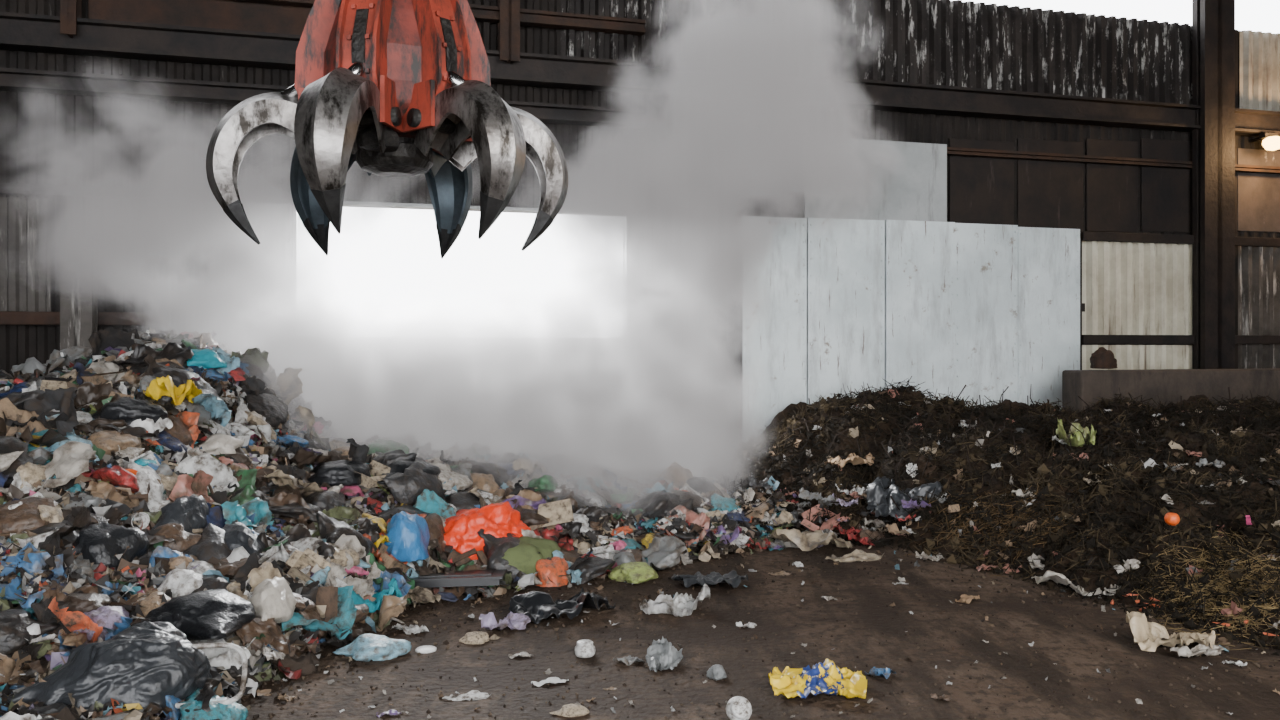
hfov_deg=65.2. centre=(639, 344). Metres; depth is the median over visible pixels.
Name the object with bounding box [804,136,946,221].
sheet
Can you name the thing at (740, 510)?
paper
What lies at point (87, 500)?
plastic wrapper
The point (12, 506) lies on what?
plastic bottle
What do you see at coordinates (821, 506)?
paper
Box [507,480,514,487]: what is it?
plastic bag
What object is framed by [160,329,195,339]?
plastic wrapper
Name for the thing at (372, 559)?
rag
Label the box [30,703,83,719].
plastic wrapper
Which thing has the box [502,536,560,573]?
sack
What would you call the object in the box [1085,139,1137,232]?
wall panel
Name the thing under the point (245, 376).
rag
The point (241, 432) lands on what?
plastic wrapper
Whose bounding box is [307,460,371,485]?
bag
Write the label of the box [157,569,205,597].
bag
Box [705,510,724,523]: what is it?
cardboard box
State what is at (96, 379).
cardboard box
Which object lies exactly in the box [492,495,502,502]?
bag
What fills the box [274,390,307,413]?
plastic bag
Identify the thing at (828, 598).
plastic wrapper
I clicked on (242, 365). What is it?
plastic wrapper
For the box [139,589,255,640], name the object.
bag
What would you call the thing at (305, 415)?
plastic wrapper
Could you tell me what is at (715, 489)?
cardboard box
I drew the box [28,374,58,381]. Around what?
plastic bag
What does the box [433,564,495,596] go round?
plastic wrapper
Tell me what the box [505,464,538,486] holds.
plastic wrapper
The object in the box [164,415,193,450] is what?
plastic bag
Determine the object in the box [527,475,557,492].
bag
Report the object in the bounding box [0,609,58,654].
plastic bag
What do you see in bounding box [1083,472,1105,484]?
film
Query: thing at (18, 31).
steel beam
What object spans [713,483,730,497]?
wooden slat
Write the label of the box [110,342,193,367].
plastic wrapper
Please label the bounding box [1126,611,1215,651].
bag
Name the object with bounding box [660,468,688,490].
plastic wrapper
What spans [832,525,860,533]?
paper
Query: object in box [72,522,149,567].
bag
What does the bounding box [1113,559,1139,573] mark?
film
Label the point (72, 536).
plastic bag
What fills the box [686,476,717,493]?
bag
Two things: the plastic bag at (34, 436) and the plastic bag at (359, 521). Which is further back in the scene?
the plastic bag at (359, 521)
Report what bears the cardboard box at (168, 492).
on the bag at (192, 511)
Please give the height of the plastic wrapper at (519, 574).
0.297 m
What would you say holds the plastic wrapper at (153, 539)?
on the heap at (696, 472)
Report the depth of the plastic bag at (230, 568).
8.51 m
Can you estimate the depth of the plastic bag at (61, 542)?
8.03 m
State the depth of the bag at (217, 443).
10.51 m
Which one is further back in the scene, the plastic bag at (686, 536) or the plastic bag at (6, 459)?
the plastic bag at (686, 536)
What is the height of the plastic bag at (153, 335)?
0.150 m
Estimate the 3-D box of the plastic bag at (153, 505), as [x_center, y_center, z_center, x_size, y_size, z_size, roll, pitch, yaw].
[-4.358,1.571,9.262,0.265,0.301,0.441,0,0,23]
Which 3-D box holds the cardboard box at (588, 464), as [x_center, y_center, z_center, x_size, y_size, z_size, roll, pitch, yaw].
[-0.791,1.667,13.316,0.284,0.250,0.336,0,0,-36]
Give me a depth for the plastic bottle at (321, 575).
8.69 m
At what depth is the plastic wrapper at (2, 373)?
12.20 m
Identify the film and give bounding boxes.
[748,476,774,489]
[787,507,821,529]
[906,463,917,477]
[958,420,976,426]
[1010,446,1020,454]
[1027,553,1044,569]
[1052,435,1067,444]
[1069,453,1088,458]
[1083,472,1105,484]
[1104,585,1120,594]
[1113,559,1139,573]
[1169,464,1186,471]
[1186,450,1201,456]
[1199,458,1224,467]
[1218,478,1231,486]
[1230,426,1246,433]
[1260,480,1279,485]
[1272,520,1279,526]
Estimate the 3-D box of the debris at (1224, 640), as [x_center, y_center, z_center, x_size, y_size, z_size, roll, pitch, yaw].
[1.221,2.478,9.501,8.190,0.119,5.692,0,0,0]
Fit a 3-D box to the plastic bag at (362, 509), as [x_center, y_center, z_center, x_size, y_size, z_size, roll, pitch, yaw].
[-2.935,1.765,10.430,0.321,0.118,0.362,0,0,-38]
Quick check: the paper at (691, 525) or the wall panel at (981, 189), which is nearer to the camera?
the paper at (691, 525)
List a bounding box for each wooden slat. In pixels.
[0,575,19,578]
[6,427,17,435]
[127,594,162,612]
[130,387,135,395]
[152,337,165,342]
[192,528,203,532]
[298,479,303,486]
[390,617,403,622]
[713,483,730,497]
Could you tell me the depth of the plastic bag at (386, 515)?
10.60 m
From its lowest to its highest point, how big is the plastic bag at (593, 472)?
0.180 m
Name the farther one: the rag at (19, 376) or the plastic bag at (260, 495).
the rag at (19, 376)
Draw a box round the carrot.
[1213,622,1229,626]
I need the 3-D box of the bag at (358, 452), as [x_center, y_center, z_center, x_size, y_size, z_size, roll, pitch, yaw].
[-3.130,1.358,11.557,0.462,0.600,0.679,0,0,43]
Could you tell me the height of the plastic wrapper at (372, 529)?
0.501 m
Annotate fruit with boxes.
[1164,513,1179,525]
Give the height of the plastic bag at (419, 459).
0.497 m
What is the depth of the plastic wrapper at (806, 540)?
12.19 m
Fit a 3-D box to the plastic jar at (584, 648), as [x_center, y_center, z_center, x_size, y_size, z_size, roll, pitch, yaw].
[-0.442,2.441,8.040,0.169,0.118,0.169,0,0,0]
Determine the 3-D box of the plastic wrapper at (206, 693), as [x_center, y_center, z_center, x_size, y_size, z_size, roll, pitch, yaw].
[-2.994,2.388,6.687,0.426,0.334,0.609,0,0,-32]
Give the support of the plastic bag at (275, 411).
on the heap at (696, 472)
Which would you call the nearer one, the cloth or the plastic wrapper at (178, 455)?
the cloth
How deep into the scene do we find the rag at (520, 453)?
12.97 m
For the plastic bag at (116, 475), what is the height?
0.308 m
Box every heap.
[2,383,750,718]
[694,376,1279,661]
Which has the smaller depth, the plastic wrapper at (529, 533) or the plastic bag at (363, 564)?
the plastic bag at (363, 564)
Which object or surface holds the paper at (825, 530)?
on the debris at (1129, 601)
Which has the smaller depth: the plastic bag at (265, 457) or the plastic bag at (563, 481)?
the plastic bag at (265, 457)
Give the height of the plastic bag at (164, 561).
0.265 m
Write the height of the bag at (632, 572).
0.188 m
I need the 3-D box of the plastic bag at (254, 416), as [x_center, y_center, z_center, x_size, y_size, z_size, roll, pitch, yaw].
[-4.494,0.939,11.688,0.416,0.453,0.413,0,0,-37]
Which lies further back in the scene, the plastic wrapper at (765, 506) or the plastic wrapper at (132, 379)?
the plastic wrapper at (765, 506)
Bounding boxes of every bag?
[0,382,28,397]
[0,386,9,391]
[0,390,44,409]
[0,436,32,487]
[0,451,23,471]
[0,495,7,504]
[0,497,57,536]
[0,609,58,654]
[7,621,212,709]
[10,528,59,548]
[15,542,37,562]
[16,462,45,488]
[22,373,32,380]
[23,435,46,446]
[27,447,52,464]
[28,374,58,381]
[28,429,87,450]
[30,520,78,543]
[31,713,55,719]
[38,505,63,522]
[45,365,63,372]
[46,432,92,453]
[51,582,67,593]
[51,592,111,612]
[59,368,88,382]
[60,539,76,558]
[64,513,107,532]
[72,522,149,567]
[74,357,90,364]
[74,605,129,640]
[76,411,92,423]
[88,418,126,429]
[88,430,141,455]
[91,397,167,424]
[91,465,139,493]
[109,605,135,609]
[111,447,144,465]
[113,381,130,386]
[118,343,161,357]
[123,361,185,374]
[123,459,165,502]
[135,459,156,465]
[136,591,170,617]
[139,375,155,392]
[139,531,152,559]
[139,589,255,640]
[141,333,174,340]
[143,375,202,404]
[144,363,221,398]
[147,497,170,511]
[147,574,228,597]
[151,494,208,534]
[154,430,187,451]
[154,523,201,551]
[155,557,171,573]
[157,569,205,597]
[158,472,177,490]
[163,695,181,719]
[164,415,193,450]
[165,338,195,344]
[168,553,199,569]
[180,688,247,719]
[182,523,231,561]
[186,349,226,368]
[186,366,204,376]
[186,560,214,573]
[193,433,243,454]
[201,369,225,379]
[208,491,227,505]
[214,557,247,580]
[219,456,240,463]
[222,521,264,554]
[225,447,251,469]
[227,488,269,505]
[228,367,245,381]
[233,463,248,469]
[234,624,276,651]
[237,406,276,439]
[241,361,262,375]
[243,390,288,426]
[247,576,296,622]
[252,454,267,466]
[266,463,287,473]
[268,502,322,522]
[270,525,284,533]
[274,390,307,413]
[275,484,305,494]
[276,434,308,447]
[277,560,285,564]
[283,545,298,553]
[286,548,330,581]
[292,592,316,610]
[296,608,327,637]
[302,434,328,450]
[303,490,345,510]
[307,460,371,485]
[308,448,327,455]
[316,511,377,578]
[317,542,360,566]
[322,426,343,437]
[322,539,370,567]
[328,437,349,445]
[328,450,348,460]
[331,446,351,460]
[332,634,411,661]
[352,517,379,525]
[354,604,368,622]
[356,442,370,445]
[356,508,370,518]
[362,513,386,532]
[367,497,385,513]
[368,439,409,454]
[373,449,416,465]
[374,535,390,547]
[375,452,425,461]
[377,460,440,485]
[377,505,429,521]
[377,544,413,572]
[383,461,445,505]
[384,511,429,561]
[385,567,410,581]
[386,511,426,524]
[424,513,445,552]
[427,457,445,463]
[430,462,467,476]
[431,444,459,458]
[438,470,472,489]
[440,516,445,526]
[443,501,530,559]
[445,491,487,511]
[455,449,467,456]
[457,460,516,486]
[467,446,482,458]
[470,473,499,493]
[477,528,527,575]
[492,489,504,496]
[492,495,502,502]
[497,462,524,475]
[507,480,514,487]
[512,476,530,487]
[520,508,548,525]
[521,575,541,584]
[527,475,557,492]
[528,517,550,530]
[530,458,555,476]
[535,556,570,586]
[546,492,592,510]
[556,478,573,487]
[560,544,580,562]
[562,513,588,532]
[567,468,583,476]
[570,556,614,583]
[573,476,606,492]
[580,491,606,505]
[589,469,601,478]
[590,521,602,535]
[607,485,638,493]
[607,491,634,504]
[608,562,657,583]
[609,467,629,486]
[609,517,620,524]
[611,526,632,535]
[620,538,642,550]
[621,549,644,561]
[628,491,680,519]
[633,475,668,489]
[633,533,662,541]
[638,492,666,518]
[639,583,710,616]
[641,534,654,548]
[646,636,682,671]
[673,489,708,509]
[674,528,699,542]
[679,498,693,510]
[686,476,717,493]
[702,466,721,476]
[704,476,717,483]
[705,525,738,543]
[710,493,740,511]
[712,473,733,481]
[727,510,749,522]
[752,536,772,541]
[768,658,866,698]
[867,476,942,521]
[1031,570,1111,595]
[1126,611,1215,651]
[1170,644,1223,657]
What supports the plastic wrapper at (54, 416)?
on the heap at (696, 472)
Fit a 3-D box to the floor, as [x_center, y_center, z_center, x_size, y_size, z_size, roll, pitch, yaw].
[0.000,2.500,93.000,120.000,0.001,214.000,0,0,0]
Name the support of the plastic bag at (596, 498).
on the heap at (696, 472)
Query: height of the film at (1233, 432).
0.139 m
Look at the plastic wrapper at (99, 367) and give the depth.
11.04 m
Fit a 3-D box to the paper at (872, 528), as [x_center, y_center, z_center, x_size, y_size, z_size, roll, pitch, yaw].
[2.929,2.321,12.788,0.236,0.094,0.280,0,0,-34]
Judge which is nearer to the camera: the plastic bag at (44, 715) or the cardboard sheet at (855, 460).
the plastic bag at (44, 715)
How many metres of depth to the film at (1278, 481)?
11.16 m
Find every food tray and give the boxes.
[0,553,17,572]
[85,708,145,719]
[131,331,150,344]
[131,450,159,465]
[151,333,172,345]
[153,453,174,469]
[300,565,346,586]
[602,508,618,513]
[679,485,709,505]
[717,510,727,518]
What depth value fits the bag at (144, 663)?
6.47 m
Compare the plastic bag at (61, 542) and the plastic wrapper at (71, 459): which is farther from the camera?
the plastic wrapper at (71, 459)
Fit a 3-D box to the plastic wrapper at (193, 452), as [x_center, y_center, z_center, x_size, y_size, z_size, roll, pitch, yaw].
[-4.670,1.102,10.250,0.353,0.359,0.540,0,0,29]
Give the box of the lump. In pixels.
[1090,347,1117,368]
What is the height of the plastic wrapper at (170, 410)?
0.283 m
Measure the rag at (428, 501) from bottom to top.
0.635 m
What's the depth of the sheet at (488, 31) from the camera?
15.70 m
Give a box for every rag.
[0,398,48,433]
[0,711,57,719]
[2,410,78,429]
[17,374,34,381]
[23,387,78,435]
[31,596,70,634]
[45,376,72,381]
[48,597,102,642]
[68,558,136,585]
[73,362,96,384]
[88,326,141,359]
[97,701,125,712]
[144,355,184,375]
[174,453,238,492]
[183,382,231,429]
[199,345,239,373]
[203,503,280,537]
[211,330,217,338]
[219,537,321,565]
[223,350,279,389]
[223,633,234,641]
[233,471,269,489]
[234,552,319,611]
[235,390,275,445]
[241,374,275,395]
[245,374,279,397]
[245,423,261,445]
[251,466,273,482]
[260,650,320,675]
[263,441,285,461]
[276,367,303,404]
[277,464,305,485]
[282,585,356,639]
[289,441,322,455]
[306,399,316,416]
[311,534,382,598]
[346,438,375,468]
[350,524,422,577]
[367,550,414,605]
[382,434,417,452]
[391,578,440,603]
[413,489,455,518]
[414,539,455,575]
[444,489,466,495]
[450,457,470,465]
[451,462,472,481]
[509,480,534,494]
[518,451,528,457]
[519,471,540,479]
[529,453,566,465]
[568,545,592,568]
[605,489,637,510]
[646,461,692,492]
[657,510,685,535]
[696,541,738,553]
[703,526,751,545]
[709,520,736,543]
[709,523,727,538]
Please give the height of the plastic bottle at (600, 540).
0.111 m
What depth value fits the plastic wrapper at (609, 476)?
12.86 m
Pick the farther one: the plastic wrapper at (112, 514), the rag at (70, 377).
the rag at (70, 377)
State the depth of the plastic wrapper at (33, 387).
10.23 m
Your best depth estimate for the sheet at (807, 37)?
16.89 m
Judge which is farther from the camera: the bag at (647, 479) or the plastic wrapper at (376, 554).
the bag at (647, 479)
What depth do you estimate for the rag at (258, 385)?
12.13 m
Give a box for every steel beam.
[0,12,1279,136]
[0,67,645,128]
[228,0,645,35]
[947,147,1279,173]
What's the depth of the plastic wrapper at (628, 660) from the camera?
7.83 m
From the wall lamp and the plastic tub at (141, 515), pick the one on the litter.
the plastic tub at (141, 515)
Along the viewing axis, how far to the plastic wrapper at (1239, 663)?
7.82 m
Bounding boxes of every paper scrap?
[443,690,490,700]
[531,677,568,686]
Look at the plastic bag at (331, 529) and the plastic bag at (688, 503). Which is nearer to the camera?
the plastic bag at (331, 529)
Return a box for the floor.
[241,542,1279,719]
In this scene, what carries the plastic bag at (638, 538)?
on the heap at (696, 472)
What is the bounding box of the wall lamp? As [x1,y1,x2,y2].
[1249,132,1279,150]
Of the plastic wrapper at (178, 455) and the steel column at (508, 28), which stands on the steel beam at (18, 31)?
the steel column at (508, 28)
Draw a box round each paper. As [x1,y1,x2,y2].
[658,518,690,533]
[678,523,702,532]
[689,524,704,536]
[705,490,729,496]
[709,514,729,524]
[728,508,741,513]
[740,527,762,538]
[745,511,776,520]
[745,538,770,548]
[754,488,768,498]
[761,509,793,525]
[764,542,779,547]
[774,507,786,511]
[775,502,798,506]
[796,501,810,507]
[799,487,820,499]
[816,504,828,511]
[817,525,839,534]
[818,495,837,506]
[830,493,858,506]
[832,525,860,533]
[835,484,864,494]
[838,516,849,521]
[843,489,862,498]
[848,532,878,545]
[856,510,873,515]
[857,524,884,540]
[859,526,878,530]
[862,517,895,528]
[886,523,910,535]
[894,514,916,520]
[901,499,931,508]
[902,526,915,533]
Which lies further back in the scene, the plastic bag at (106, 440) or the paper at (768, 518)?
the paper at (768, 518)
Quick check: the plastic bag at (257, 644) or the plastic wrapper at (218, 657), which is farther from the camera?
the plastic bag at (257, 644)
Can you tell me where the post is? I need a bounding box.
[713,199,723,455]
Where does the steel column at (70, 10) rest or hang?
on the steel beam at (18, 31)
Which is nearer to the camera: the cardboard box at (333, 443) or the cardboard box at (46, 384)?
the cardboard box at (46, 384)
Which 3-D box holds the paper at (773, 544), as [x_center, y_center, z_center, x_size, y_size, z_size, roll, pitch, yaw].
[1.584,2.442,12.291,0.255,0.070,0.361,0,0,-7]
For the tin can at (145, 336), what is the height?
0.133 m
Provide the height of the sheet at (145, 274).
1.052 m
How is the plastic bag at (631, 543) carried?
on the heap at (696, 472)
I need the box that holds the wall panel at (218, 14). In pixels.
[88,0,311,34]
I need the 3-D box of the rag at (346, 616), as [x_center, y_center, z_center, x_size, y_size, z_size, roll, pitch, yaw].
[-2.705,2.216,8.318,0.648,0.387,0.831,0,0,4]
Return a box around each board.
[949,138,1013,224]
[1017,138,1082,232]
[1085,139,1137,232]
[1140,138,1191,232]
[1237,148,1279,232]
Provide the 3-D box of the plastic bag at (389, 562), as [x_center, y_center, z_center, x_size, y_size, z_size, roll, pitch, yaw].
[-2.401,2.118,9.835,0.304,0.343,0.396,0,0,20]
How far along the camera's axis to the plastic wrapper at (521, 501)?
11.53 m
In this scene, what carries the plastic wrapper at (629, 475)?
on the heap at (696, 472)
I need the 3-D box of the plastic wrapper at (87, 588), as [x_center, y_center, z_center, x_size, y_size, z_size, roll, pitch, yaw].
[-4.186,1.950,7.418,0.290,0.330,0.459,0,0,12]
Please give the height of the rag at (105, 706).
0.146 m
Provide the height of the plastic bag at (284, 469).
0.372 m
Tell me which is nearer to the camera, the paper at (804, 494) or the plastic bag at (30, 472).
the plastic bag at (30, 472)
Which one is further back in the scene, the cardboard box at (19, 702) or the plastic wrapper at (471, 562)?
the plastic wrapper at (471, 562)
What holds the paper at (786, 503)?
on the debris at (1129, 601)
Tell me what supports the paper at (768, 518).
on the heap at (1250, 596)
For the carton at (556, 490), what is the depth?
12.30 m
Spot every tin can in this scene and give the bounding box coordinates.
[13,378,23,383]
[142,333,150,339]
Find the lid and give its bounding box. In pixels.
[415,645,436,652]
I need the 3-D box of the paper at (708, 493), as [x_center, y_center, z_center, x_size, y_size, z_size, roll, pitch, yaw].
[1.042,1.991,13.303,0.437,0.150,0.267,0,0,-20]
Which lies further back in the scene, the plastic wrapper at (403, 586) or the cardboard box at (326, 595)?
the plastic wrapper at (403, 586)
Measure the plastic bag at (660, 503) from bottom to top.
0.443 m
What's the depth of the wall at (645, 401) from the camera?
16.01 m
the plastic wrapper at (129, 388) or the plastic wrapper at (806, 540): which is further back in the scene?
the plastic wrapper at (806, 540)
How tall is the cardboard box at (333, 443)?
0.209 m
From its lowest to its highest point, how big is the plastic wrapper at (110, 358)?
0.253 m
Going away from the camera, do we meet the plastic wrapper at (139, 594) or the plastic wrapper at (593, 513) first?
the plastic wrapper at (139, 594)
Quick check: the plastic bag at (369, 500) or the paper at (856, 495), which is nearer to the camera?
the plastic bag at (369, 500)
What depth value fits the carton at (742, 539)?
12.15 m
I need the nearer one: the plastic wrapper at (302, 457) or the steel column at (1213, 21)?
the plastic wrapper at (302, 457)
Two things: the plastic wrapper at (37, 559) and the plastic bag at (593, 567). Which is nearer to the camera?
the plastic wrapper at (37, 559)
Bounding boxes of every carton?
[175,402,185,410]
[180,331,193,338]
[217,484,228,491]
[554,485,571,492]
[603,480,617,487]
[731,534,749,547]
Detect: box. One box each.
[0,379,13,382]
[14,679,46,706]
[36,712,58,716]
[40,380,68,390]
[75,369,123,384]
[108,391,133,398]
[123,484,149,501]
[155,358,182,366]
[165,489,173,501]
[243,577,252,599]
[247,443,272,454]
[316,577,337,621]
[329,440,349,449]
[355,460,390,487]
[412,448,418,456]
[444,550,470,565]
[454,548,487,568]
[477,490,492,498]
[537,499,573,527]
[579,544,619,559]
[582,460,592,468]
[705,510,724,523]
[709,488,720,502]
[800,504,840,531]
[944,504,959,512]
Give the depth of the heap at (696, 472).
10.82 m
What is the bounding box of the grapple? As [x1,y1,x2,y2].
[206,0,567,258]
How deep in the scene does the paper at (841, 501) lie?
13.00 m
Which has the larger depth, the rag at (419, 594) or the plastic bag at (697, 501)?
the plastic bag at (697, 501)
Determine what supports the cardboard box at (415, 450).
on the heap at (696, 472)
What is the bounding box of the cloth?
[351,578,402,612]
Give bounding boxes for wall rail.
[0,183,290,203]
[0,311,170,324]
[1082,231,1279,246]
[1082,335,1279,343]
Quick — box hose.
[175,642,247,708]
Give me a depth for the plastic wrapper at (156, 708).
6.31 m
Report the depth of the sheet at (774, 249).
16.28 m
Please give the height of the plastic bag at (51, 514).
0.279 m
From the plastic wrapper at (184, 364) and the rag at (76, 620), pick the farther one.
the plastic wrapper at (184, 364)
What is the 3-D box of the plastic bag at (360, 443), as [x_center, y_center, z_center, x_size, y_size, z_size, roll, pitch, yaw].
[-3.549,1.352,12.608,0.574,0.268,0.728,0,0,35]
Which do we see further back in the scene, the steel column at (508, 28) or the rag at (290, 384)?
the steel column at (508, 28)
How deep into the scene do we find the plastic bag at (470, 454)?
12.91 m
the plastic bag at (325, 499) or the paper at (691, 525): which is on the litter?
the paper at (691, 525)
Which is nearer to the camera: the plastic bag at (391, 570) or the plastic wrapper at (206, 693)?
the plastic wrapper at (206, 693)
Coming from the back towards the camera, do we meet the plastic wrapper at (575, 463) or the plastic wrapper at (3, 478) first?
the plastic wrapper at (575, 463)
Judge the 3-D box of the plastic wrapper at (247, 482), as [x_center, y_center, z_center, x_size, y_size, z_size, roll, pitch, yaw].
[-4.170,1.488,9.784,0.688,0.540,0.841,0,0,19]
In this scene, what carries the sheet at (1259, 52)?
attached to the wall at (645, 401)
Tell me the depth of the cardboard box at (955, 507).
12.28 m
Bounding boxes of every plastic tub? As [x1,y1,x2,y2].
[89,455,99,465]
[131,512,149,528]
[156,463,172,475]
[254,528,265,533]
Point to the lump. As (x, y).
(1102, 358)
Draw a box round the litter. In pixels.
[0,334,798,719]
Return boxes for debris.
[242,545,1279,718]
[747,387,1279,649]
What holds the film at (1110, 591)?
on the debris at (1129, 601)
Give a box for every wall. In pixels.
[0,0,1279,469]
[1062,368,1279,412]
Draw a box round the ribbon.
[1246,515,1251,524]
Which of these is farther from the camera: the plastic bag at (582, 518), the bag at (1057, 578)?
the plastic bag at (582, 518)
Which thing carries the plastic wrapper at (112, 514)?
on the heap at (696, 472)
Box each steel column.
[60,0,81,37]
[60,235,97,354]
[497,0,519,63]
[1192,0,1234,368]
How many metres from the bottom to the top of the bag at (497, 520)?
0.594 m
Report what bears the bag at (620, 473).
on the heap at (696, 472)
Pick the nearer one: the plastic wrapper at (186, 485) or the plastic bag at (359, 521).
the plastic wrapper at (186, 485)
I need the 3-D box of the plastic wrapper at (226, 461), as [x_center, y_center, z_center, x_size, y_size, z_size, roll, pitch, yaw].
[-4.211,1.310,10.398,0.293,0.322,0.212,0,0,9]
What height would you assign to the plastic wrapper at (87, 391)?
0.585 m
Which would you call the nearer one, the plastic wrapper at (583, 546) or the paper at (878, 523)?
the plastic wrapper at (583, 546)
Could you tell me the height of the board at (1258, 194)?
1.628 m
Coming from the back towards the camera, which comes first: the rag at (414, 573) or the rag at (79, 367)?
the rag at (79, 367)
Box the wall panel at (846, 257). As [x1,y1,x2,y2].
[807,218,884,403]
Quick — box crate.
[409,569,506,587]
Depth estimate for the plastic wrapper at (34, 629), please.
6.99 m
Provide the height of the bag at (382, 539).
0.110 m
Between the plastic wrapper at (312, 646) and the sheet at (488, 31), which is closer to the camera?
the plastic wrapper at (312, 646)
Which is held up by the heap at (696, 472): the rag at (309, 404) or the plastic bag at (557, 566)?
the rag at (309, 404)
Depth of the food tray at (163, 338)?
12.37 m
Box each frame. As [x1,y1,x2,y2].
[293,201,628,343]
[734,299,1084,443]
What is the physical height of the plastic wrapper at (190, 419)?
0.468 m
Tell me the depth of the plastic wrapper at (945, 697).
7.04 m
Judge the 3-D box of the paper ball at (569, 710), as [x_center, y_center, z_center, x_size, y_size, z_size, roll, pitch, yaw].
[-0.479,2.473,6.783,0.269,0.065,0.152,0,0,-6]
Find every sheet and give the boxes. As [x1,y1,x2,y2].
[0,197,50,311]
[98,237,289,312]
[475,0,496,49]
[509,586,614,623]
[561,0,645,61]
[646,0,850,77]
[671,570,747,587]
[742,216,806,476]
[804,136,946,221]
[824,453,874,466]
[852,0,973,87]
[885,220,954,399]
[955,223,1017,407]
[974,2,1094,96]
[1018,227,1079,408]
[1082,241,1191,334]
[1082,345,1191,369]
[1095,15,1191,104]
[1238,246,1279,334]
[1238,344,1279,368]
[1240,30,1279,111]
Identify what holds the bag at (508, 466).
on the heap at (696, 472)
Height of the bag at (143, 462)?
0.118 m
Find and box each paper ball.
[458,631,489,644]
[550,704,588,716]
[706,664,726,680]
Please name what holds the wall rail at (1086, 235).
attached to the wall at (645, 401)
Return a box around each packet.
[479,612,530,630]
[955,594,979,603]
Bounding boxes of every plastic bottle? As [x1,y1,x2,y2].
[8,501,22,509]
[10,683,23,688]
[118,382,126,394]
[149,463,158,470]
[181,339,198,348]
[305,566,330,586]
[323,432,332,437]
[327,484,343,492]
[345,566,368,575]
[416,560,422,565]
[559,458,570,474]
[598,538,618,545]
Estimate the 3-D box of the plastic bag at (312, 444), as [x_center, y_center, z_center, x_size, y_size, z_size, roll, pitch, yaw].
[-3.904,1.283,12.010,0.328,0.419,0.321,0,0,-15]
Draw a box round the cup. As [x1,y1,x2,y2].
[125,469,137,492]
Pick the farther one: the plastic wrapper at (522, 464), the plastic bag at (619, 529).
the plastic wrapper at (522, 464)
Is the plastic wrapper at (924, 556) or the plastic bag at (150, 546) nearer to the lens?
the plastic bag at (150, 546)
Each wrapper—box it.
[0,363,49,387]
[0,370,12,378]
[0,417,86,447]
[0,471,8,494]
[0,479,52,498]
[0,549,66,608]
[0,653,38,683]
[0,692,29,715]
[11,346,91,374]
[12,472,51,499]
[18,414,75,451]
[22,381,37,392]
[25,378,41,389]
[26,623,59,642]
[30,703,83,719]
[38,398,88,410]
[38,507,91,555]
[41,441,96,489]
[43,583,98,622]
[55,629,89,646]
[56,497,130,524]
[58,632,97,655]
[61,492,107,521]
[74,382,130,433]
[85,481,140,508]
[89,357,126,383]
[93,424,164,436]
[103,355,130,361]
[105,616,132,639]
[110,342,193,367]
[114,384,139,390]
[120,366,144,394]
[120,520,176,545]
[127,588,157,601]
[128,417,172,440]
[135,392,172,406]
[135,398,178,414]
[141,702,172,718]
[144,411,199,447]
[144,511,161,522]
[146,330,184,339]
[149,546,193,566]
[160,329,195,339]
[166,470,213,504]
[167,437,202,456]
[174,445,192,463]
[179,667,224,719]
[181,359,206,379]
[188,469,257,504]
[190,331,231,353]
[190,638,250,669]
[192,387,231,426]
[201,369,227,390]
[210,420,254,446]
[219,456,232,464]
[221,497,273,529]
[226,463,277,496]
[228,464,255,481]
[229,561,281,623]
[230,347,268,373]
[230,352,256,376]
[230,431,253,448]
[236,617,297,667]
[240,643,284,660]
[248,420,268,444]
[248,524,312,568]
[257,461,308,486]
[258,540,334,558]
[261,470,322,496]
[266,488,313,527]
[277,448,331,468]
[277,694,296,700]
[286,632,319,656]
[289,411,332,425]
[294,405,314,439]
[297,472,330,488]
[299,421,324,433]
[309,506,360,537]
[321,485,372,496]
[327,623,364,643]
[350,496,363,507]
[357,518,381,549]
[360,592,409,631]
[363,530,407,563]
[365,434,381,442]
[372,570,411,596]
[376,710,400,716]
[391,623,428,633]
[416,440,431,452]
[431,548,482,570]
[432,545,455,571]
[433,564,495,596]
[440,450,454,464]
[461,442,490,456]
[467,485,492,507]
[486,452,529,463]
[491,489,556,530]
[495,455,545,472]
[501,487,544,527]
[503,495,545,510]
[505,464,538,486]
[507,571,522,587]
[508,652,532,658]
[522,529,543,538]
[531,529,573,561]
[534,484,578,512]
[551,529,581,540]
[552,550,581,584]
[556,455,589,476]
[561,506,609,536]
[572,536,601,554]
[583,478,614,493]
[586,476,626,514]
[600,466,626,491]
[609,540,626,549]
[610,535,685,570]
[612,655,643,665]
[618,467,649,490]
[623,514,643,536]
[637,480,669,489]
[641,481,672,492]
[657,536,694,554]
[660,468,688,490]
[664,505,709,546]
[680,552,699,559]
[701,491,717,509]
[731,487,754,503]
[736,621,756,627]
[738,495,761,505]
[744,496,772,519]
[768,528,853,550]
[768,571,789,574]
[821,596,836,600]
[825,549,882,561]
[865,667,895,678]
[892,582,908,584]
[915,551,943,560]
[930,693,951,700]
[976,564,1020,573]
[1011,489,1035,497]
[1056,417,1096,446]
[1195,500,1216,503]
[1222,660,1246,665]
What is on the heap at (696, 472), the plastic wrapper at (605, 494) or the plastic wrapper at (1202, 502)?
the plastic wrapper at (605, 494)
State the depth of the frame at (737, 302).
16.22 m
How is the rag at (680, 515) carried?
on the heap at (696, 472)

